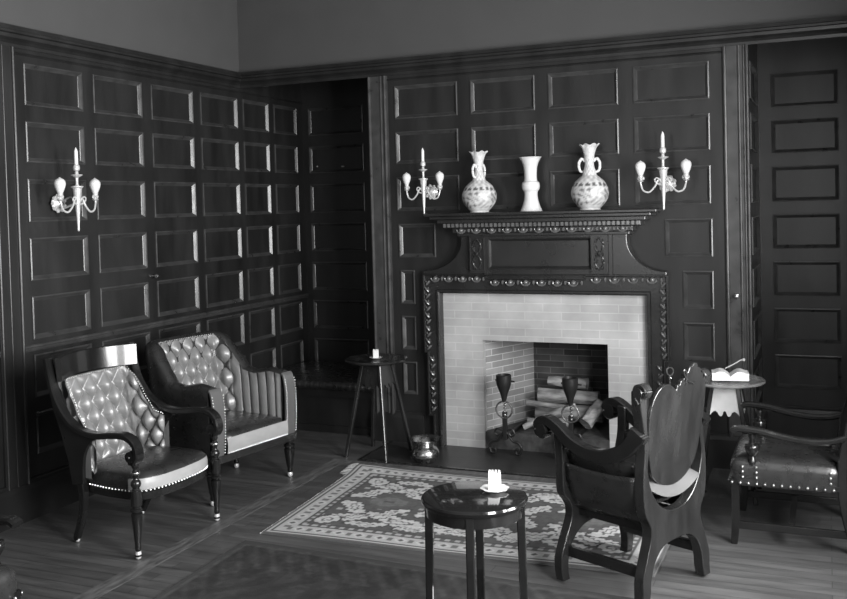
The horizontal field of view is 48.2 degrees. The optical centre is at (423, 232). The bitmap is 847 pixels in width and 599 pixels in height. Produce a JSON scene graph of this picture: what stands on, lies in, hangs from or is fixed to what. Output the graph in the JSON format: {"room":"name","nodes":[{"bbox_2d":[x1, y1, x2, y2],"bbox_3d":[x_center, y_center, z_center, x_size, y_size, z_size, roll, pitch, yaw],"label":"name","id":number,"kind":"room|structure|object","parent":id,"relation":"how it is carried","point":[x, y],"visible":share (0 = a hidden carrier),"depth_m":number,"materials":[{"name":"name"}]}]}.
{"room":"historic interior","nodes":[
{"label":"historic interior","id":0,"kind":"room"},
{"bbox_2d":[0,0,238,71],"bbox_3d":[-3.144,-1.610,4.323,0.012,0.920,8.000,-1,2,23],"label":"wall","id":1,"kind":"structure","parent":0,"point":[203,32],"depth_m":6.94,"materials":[{"name":"grey paint"}]},
{"bbox_2d":[0,48,308,488],"bbox_3d":[-2.920,-0.141,4.899,0.212,3.900,9.130,-1,2,23],"label":"wall","id":2,"kind":"structure","parent":0,"point":[200,206],"depth_m":6.94,"materials":[{"name":"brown wood"}]},
{"bbox_2d":[0,45,30,490],"bbox_3d":[-2.499,0.322,5.725,0.026,2.905,0.184,-1,2,23],"label":"trim","id":3,"kind":"structure","parent":2,"relation":"attached to","point":[13,377],"depth_m":5.73,"materials":[{"name":"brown wood"}]},
{"bbox_2d":[0,464,93,532],"bbox_3d":[-2.838,1.683,4.882,0.030,0.250,9.030,-1,2,23],"label":"baseboard","id":4,"kind":"structure","parent":2,"relation":"attached to","point":[53,490],"depth_m":5.90,"materials":[{"name":"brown wood"}]},
{"bbox_2d":[51,147,100,230],"bbox_3d":[-2.267,-0.275,6.057,0.208,0.536,0.381,-1,2,23],"label":"wall sconce","id":5,"kind":"object","parent":2,"relation":"attached to","point":[58,204],"visible":1,"depth_m":6.02,"materials":[{"name":"silver metal"}]},
{"bbox_2d":[74,147,77,163],"bbox_3d":[-2.214,-0.486,6.026,0.024,0.114,0.026,-1,2,23],"label":"candle","id":6,"kind":"object","parent":5,"relation":"on","point":[75,150],"depth_m":6.02,"materials":[{"name":"white wax"}]},
{"bbox_2d":[0,293,308,357],"bbox_3d":[-2.869,0.759,4.859,0.014,0.044,9.030,-1,2,23],"label":"trim","id":7,"kind":"structure","parent":2,"relation":"attached to","point":[56,343],"depth_m":6.92,"materials":[{"name":"black wood"}]},
{"bbox_2d":[14,52,302,103],"bbox_3d":[-2.918,-1.062,4.808,0.012,0.015,9.030,-1,2,23],"label":"trim","id":8,"kind":"structure","parent":2,"relation":"attached to","point":[16,53],"depth_m":6.88,"materials":[{"name":"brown wood"}]},
{"bbox_2d":[0,16,846,88],"bbox_3d":[-0.690,-1.173,3.293,5.303,0.125,8.000,-1,2,23],"label":"crown molding","id":9,"kind":"structure","parent":2,"relation":"attached to","point":[18,37],"depth_m":6.78,"materials":[{"name":"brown wood"}]},
{"bbox_2d":[0,430,846,598],"bbox_3d":[-0.409,1.824,3.852,5.703,0.100,9.430,-1,2,23],"label":"floor","id":10,"kind":"structure","parent":0,"point":[46,559],"depth_m":5.24,"materials":[{"name":"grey wood"}]},
{"bbox_2d":[0,515,22,598],"bbox_3d":[-2.104,1.267,3.659,0.807,1.127,0.704,-1,2,19],"label":"armchair","id":11,"kind":"object","parent":10,"relation":"on","point":[8,577],"visible":1,"depth_m":3.80,"materials":[{"name":"black leather"}]},
{"bbox_2d":[43,342,222,559],"bbox_3d":[-1.707,1.228,5.541,0.789,1.063,0.782,-1,2,26],"label":"armchair","id":12,"kind":"object","parent":10,"relation":"on","point":[114,430],"visible":1,"depth_m":5.53,"materials":[{"name":"leather"}]},
{"bbox_2d":[145,330,296,505],"bbox_3d":[-1.411,1.221,6.486,0.760,1.008,0.816,0,2,33],"label":"armchair","id":13,"kind":"object","parent":10,"relation":"on","point":[256,407],"visible":0.95,"depth_m":6.53,"materials":[{"name":"leather"}]},
{"bbox_2d":[282,361,375,435],"bbox_3d":[-0.709,1.430,8.339,1.139,0.450,0.947,-1,2,23],"label":"bench","id":14,"kind":"object","parent":10,"relation":"on","point":[325,390],"visible":0.58,"depth_m":7.94,"materials":[{"name":"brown wood"}]},
{"bbox_2d":[344,353,412,462],"bbox_3d":[-0.345,1.315,7.160,0.476,0.735,0.476,-1,2,31],"label":"side table","id":15,"kind":"object","parent":10,"relation":"on","point":[380,372],"visible":0.98,"depth_m":7.10,"materials":[{"name":"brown wood"}]},
{"bbox_2d":[369,349,381,358],"bbox_3d":[-0.360,0.915,7.151,0.095,0.071,0.095,-1,2,14],"label":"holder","id":16,"kind":"object","parent":15,"relation":"on","point":[375,352],"visible":1,"depth_m":7.14,"materials":[{"name":"grey wax"}]},
{"bbox_2d":[153,540,633,598],"bbox_3d":[-0.164,1.764,3.761,2.800,0.008,2.260,-1,2,23],"label":"rug","id":17,"kind":"object","parent":10,"relation":"on","point":[250,569],"visible":0.94,"depth_m":4.72,"materials":[{"name":"grey fabric"}]},
{"bbox_2d":[421,481,527,598],"bbox_3d":[0.220,1.421,3.965,0.448,0.645,0.448,-1,2,12],"label":"table","id":18,"kind":"object","parent":17,"relation":"on","point":[463,505],"visible":0.92,"depth_m":3.91,"materials":[{"name":"black paint"}]},
{"bbox_2d":[480,470,508,492],"bbox_3d":[0.301,1.049,4.008,0.119,0.089,0.119,-2,2,-26],"label":"holder","id":19,"kind":"object","parent":18,"relation":"on","point":[494,485],"visible":1,"depth_m":3.99,"materials":[{"name":"grey ceramic"}]},
{"bbox_2d":[73,459,726,598],"bbox_3d":[-0.819,1.804,3.129,2.810,0.001,7.380,-1,2,23],"label":"trim","id":20,"kind":"structure","parent":10,"relation":"on","point":[121,578],"depth_m":5.79,"materials":[{"name":"black wood"}]},
{"bbox_2d":[260,463,669,576],"bbox_3d":[0.332,1.681,5.737,2.393,0.039,1.424,-1,2,21],"label":"oriental rug","id":21,"kind":"object","parent":10,"relation":"on","point":[370,505],"visible":0.59,"depth_m":5.55,"materials":[{"name":"grey fabric"}]},
{"bbox_2d":[533,362,711,598],"bbox_3d":[0.999,1.163,4.695,0.628,1.075,0.663,-3,2,-43],"label":"chair","id":22,"kind":"object","parent":21,"relation":"on","point":[660,458],"visible":1,"depth_m":4.51,"materials":[{"name":"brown wood"}]},
{"bbox_2d":[624,455,699,496],"bbox_3d":[1.038,1.192,4.654,0.401,0.097,0.482,-3,2,-43],"label":"seat cushion","id":23,"kind":"object","parent":22,"relation":"on","point":[685,478],"depth_m":4.51,"materials":[{"name":"grey leather"}]},
{"bbox_2d":[363,441,712,485],"bbox_3d":[0.781,1.656,6.808,2.450,0.006,0.590,-1,2,23],"label":"hearth","id":24,"kind":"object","parent":10,"relation":"on","point":[504,460],"depth_m":6.94,"materials":[{"name":"tile"}]},
{"bbox_2d":[409,434,440,462],"bbox_3d":[0.014,1.585,6.909,0.234,0.171,0.234,-1,2,23],"label":"spittoon","id":25,"kind":"object","parent":24,"relation":"on","point":[425,451],"visible":1,"depth_m":6.85,"materials":[{"name":"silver metal"}]},
{"bbox_2d":[488,373,522,455],"bbox_3d":[0.672,1.341,7.173,0.272,0.601,0.482,-1,2,23],"label":"andiron","id":26,"kind":"object","parent":24,"relation":"on","point":[503,380],"visible":0.98,"depth_m":6.99,"materials":[{"name":"black metal"}]},
{"bbox_2d":[495,373,514,401],"bbox_3d":[0.602,1.150,7.000,0.128,0.205,0.113,-2,2,-14],"label":"cup","id":27,"kind":"object","parent":26,"relation":"on","point":[503,380],"depth_m":6.96,"materials":[{"name":"black metal"}]},
{"bbox_2d":[553,376,586,455],"bbox_3d":[1.132,1.335,6.977,0.272,0.601,0.482,-1,2,23],"label":"andiron","id":28,"kind":"object","parent":24,"relation":"on","point":[570,384],"visible":0.48,"depth_m":6.78,"materials":[{"name":"black metal"}]},
{"bbox_2d":[561,376,581,405],"bbox_3d":[1.062,1.143,6.804,0.128,0.205,0.113,-2,2,-14],"label":"cup","id":29,"kind":"object","parent":28,"relation":"on","point":[570,384],"depth_m":6.77,"materials":[{"name":"black metal"}]},
{"bbox_2d":[663,367,676,385],"bbox_3d":[1.698,1.277,6.484,0.160,0.724,0.160,-1,2,23],"label":"stand","id":30,"kind":"object","parent":24,"relation":"on","point":[670,378],"visible":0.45,"depth_m":6.47,"materials":[{"name":"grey metal"}]},
{"bbox_2d":[423,208,670,452],"bbox_3d":[0.946,0.738,7.177,1.857,1.812,0.835,-1,2,23],"label":"fireplace","id":31,"kind":"object","parent":10,"relation":"on","point":[531,297],"visible":0.91,"depth_m":7.05,"materials":[{"name":"brick"}]},
{"bbox_2d":[462,151,496,212],"bbox_3d":[0.414,-0.380,7.059,0.260,0.459,0.260,-1,2,23],"label":"bottle vase","id":32,"kind":"object","parent":31,"relation":"on","point":[479,196],"visible":0.98,"depth_m":6.99,"materials":[{"name":"ceramic"}]},
{"bbox_2d":[518,156,542,211],"bbox_3d":[0.782,-0.354,6.902,0.170,0.396,0.170,-1,2,23],"label":"vase","id":33,"kind":"object","parent":31,"relation":"on","point":[530,186],"visible":0.98,"depth_m":6.86,"materials":[{"name":"grey ceramic"}]},
{"bbox_2d":[423,208,662,235],"bbox_3d":[0.842,-0.069,6.886,1.725,0.177,0.275,-1,2,23],"label":"mantel shelf","id":34,"kind":"object","parent":31,"relation":"attached to","point":[607,222],"depth_m":6.80,"materials":[{"name":"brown wood"}]},
{"bbox_2d":[526,399,564,408],"bbox_3d":[0.935,1.320,7.268,0.303,0.065,0.049,-1,2,23],"label":"log","id":35,"kind":"object","parent":31,"relation":"in","point":[528,402],"visible":0.92,"depth_m":7.26,"materials":[{"name":"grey wood"}]},
{"bbox_2d":[527,417,567,426],"bbox_3d":[0.953,1.441,7.179,0.325,0.079,0.078,-1,2,16],"label":"log","id":36,"kind":"object","parent":31,"relation":"in","point":[528,418],"visible":0.18,"depth_m":7.14,"materials":[{"name":"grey wood"}]},
{"bbox_2d":[522,403,575,429],"bbox_3d":[0.946,1.377,7.100,0.412,0.196,0.048,-1,2,3],"label":"log","id":37,"kind":"object","parent":31,"relation":"in","point":[556,412],"visible":0.55,"depth_m":7.09,"materials":[{"name":"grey wood"}]},
{"bbox_2d":[535,404,603,422],"bbox_3d":[1.135,1.401,7.351,0.521,0.136,0.124,-1,2,21],"label":"log","id":38,"kind":"object","parent":31,"relation":"in","point":[582,409],"visible":0.32,"depth_m":7.30,"materials":[{"name":"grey wood"}]},
{"bbox_2d":[537,387,599,404],"bbox_3d":[1.127,1.271,7.351,0.475,0.123,0.132,-1,2,23],"label":"log","id":39,"kind":"object","parent":38,"relation":"on","point":[548,395],"visible":0.76,"depth_m":7.32,"materials":[{"name":"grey wood"}]},
{"bbox_2d":[547,376,588,389],"bbox_3d":[1.131,1.169,7.387,0.313,0.093,0.093,-1,2,26],"label":"log","id":40,"kind":"object","parent":39,"relation":"on","point":[552,380],"visible":0.66,"depth_m":7.37,"materials":[{"name":"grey wood"}]},
{"bbox_2d":[571,143,608,209],"bbox_3d":[1.181,-0.398,6.731,0.268,0.473,0.268,-1,2,23],"label":"bottle vase","id":41,"kind":"object","parent":31,"relation":"on","point":[589,191],"visible":0.94,"depth_m":6.66,"materials":[{"name":"ceramic"}]},
{"bbox_2d":[580,399,603,428],"bbox_3d":[1.272,1.365,7.116,0.231,0.209,0.108,-3,2,-38],"label":"log","id":42,"kind":"object","parent":31,"relation":"in","point":[589,418],"visible":0.93,"depth_m":7.08,"materials":[{"name":"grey wood"}]},
{"bbox_2d":[703,374,765,505],"bbox_3d":[1.917,1.288,5.978,0.476,0.735,0.476,-1,2,23],"label":"side table","id":43,"kind":"object","parent":10,"relation":"on","point":[727,396],"visible":0.56,"depth_m":5.88,"materials":[{"name":"waxed mahogany"},{"name":"white linen cloth"}]},
{"bbox_2d":[711,368,749,381],"bbox_3d":[1.930,0.893,5.957,0.232,0.060,0.141,-1,2,15],"label":"open book","id":44,"kind":"object","parent":43,"relation":"on","point":[719,374],"visible":0.99,"depth_m":5.90,"materials":[{"name":"white paper"}]},
{"bbox_2d":[728,392,846,543],"bbox_3d":[2.130,1.112,5.238,0.807,1.127,0.704,-1,2,23],"label":"armchair","id":45,"kind":"object","parent":10,"relation":"on","point":[761,457],"visible":1,"depth_m":5.05,"materials":[{"name":"grey leather"}]},
{"bbox_2d":[237,0,846,72],"bbox_3d":[0.877,-1.790,6.985,5.303,0.920,0.060,-1,2,23],"label":"wall","id":46,"kind":"structure","parent":0,"point":[272,34],"depth_m":7.23,"materials":[{"name":"grey paint"}]},
{"bbox_2d":[301,36,846,407],"bbox_3d":[1.345,0.050,8.019,5.603,3.120,0.166,-1,2,23],"label":"wall","id":47,"kind":"structure","parent":0,"point":[802,84],"depth_m":7.34,"materials":[{"name":"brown wood"}]},
{"bbox_2d":[387,44,762,434],"bbox_3d":[1.100,0.082,7.449,2.882,3.100,1.107,-1,2,23],"label":"wall","id":48,"kind":"structure","parent":0,"point":[625,107],"depth_m":6.91,"materials":[{"name":"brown wood"}]},
{"bbox_2d":[367,76,395,413],"bbox_3d":[-0.331,0.215,7.532,0.168,2.905,0.026,-1,2,23],"label":"trim","id":49,"kind":"structure","parent":48,"relation":"attached to","point":[377,86],"depth_m":7.52,"materials":[{"name":"black wood"}]},
{"bbox_2d":[375,410,425,442],"bbox_3d":[-0.311,1.520,8.342,0.821,0.250,1.928,-2,2,-26],"label":"baseboard","id":50,"kind":"structure","parent":48,"relation":"attached to","point":[395,431],"depth_m":7.51,"materials":[{"name":"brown wood"}]},
{"bbox_2d":[402,148,443,213],"bbox_3d":[0.023,-0.395,7.264,0.340,0.510,0.198,-1,2,23],"label":"wall sconce","id":51,"kind":"object","parent":48,"relation":"attached to","point":[430,191],"visible":0.99,"depth_m":7.20,"materials":[{"name":"silver metal"}]},
{"bbox_2d":[421,148,423,160],"bbox_3d":[-0.006,-0.593,7.202,0.023,0.109,0.023,-1,2,23],"label":"candle","id":52,"kind":"object","parent":51,"relation":"on","point":[422,150],"depth_m":7.19,"materials":[{"name":"white wax"}]},
{"bbox_2d":[357,441,706,491],"bbox_3d":[0.776,1.655,6.796,2.490,0.010,0.615,-1,2,23],"label":"trim","id":53,"kind":"structure","parent":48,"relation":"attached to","point":[371,452],"depth_m":6.75,"materials":[{"name":"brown wood"}]},
{"bbox_2d":[387,51,721,80],"bbox_3d":[0.877,-1.222,6.969,2.862,0.015,0.012,-1,2,23],"label":"trim","id":54,"kind":"structure","parent":48,"relation":"attached to","point":[712,52],"depth_m":6.91,"materials":[{"name":"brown wood"}]},
{"bbox_2d":[635,131,690,209],"bbox_3d":[1.670,-0.428,6.551,0.381,0.541,0.214,-1,2,23],"label":"wall sconce","id":55,"kind":"object","parent":48,"relation":"attached to","point":[666,183],"visible":1,"depth_m":6.48,"materials":[{"name":"silver metal"}]},
{"bbox_2d":[661,131,664,146],"bbox_3d":[1.639,-0.638,6.485,0.025,0.116,0.024,-1,2,9],"label":"candle","id":56,"kind":"object","parent":55,"relation":"on","point":[662,134],"depth_m":6.47,"materials":[{"name":"white wax"}]},
{"bbox_2d":[722,44,753,438],"bbox_3d":[2.155,0.179,6.471,0.169,2.905,0.027,-1,2,23],"label":"trim","id":57,"kind":"structure","parent":48,"relation":"attached to","point":[735,75],"depth_m":6.46,"materials":[{"name":"black wood"}]},
{"bbox_2d":[706,404,841,468],"bbox_3d":[2.719,1.478,7.021,2.010,0.250,0.822,-2,2,-18],"label":"baseboard","id":58,"kind":"structure","parent":48,"relation":"attached to","point":[721,448],"depth_m":7.24,"materials":[{"name":"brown wood"}]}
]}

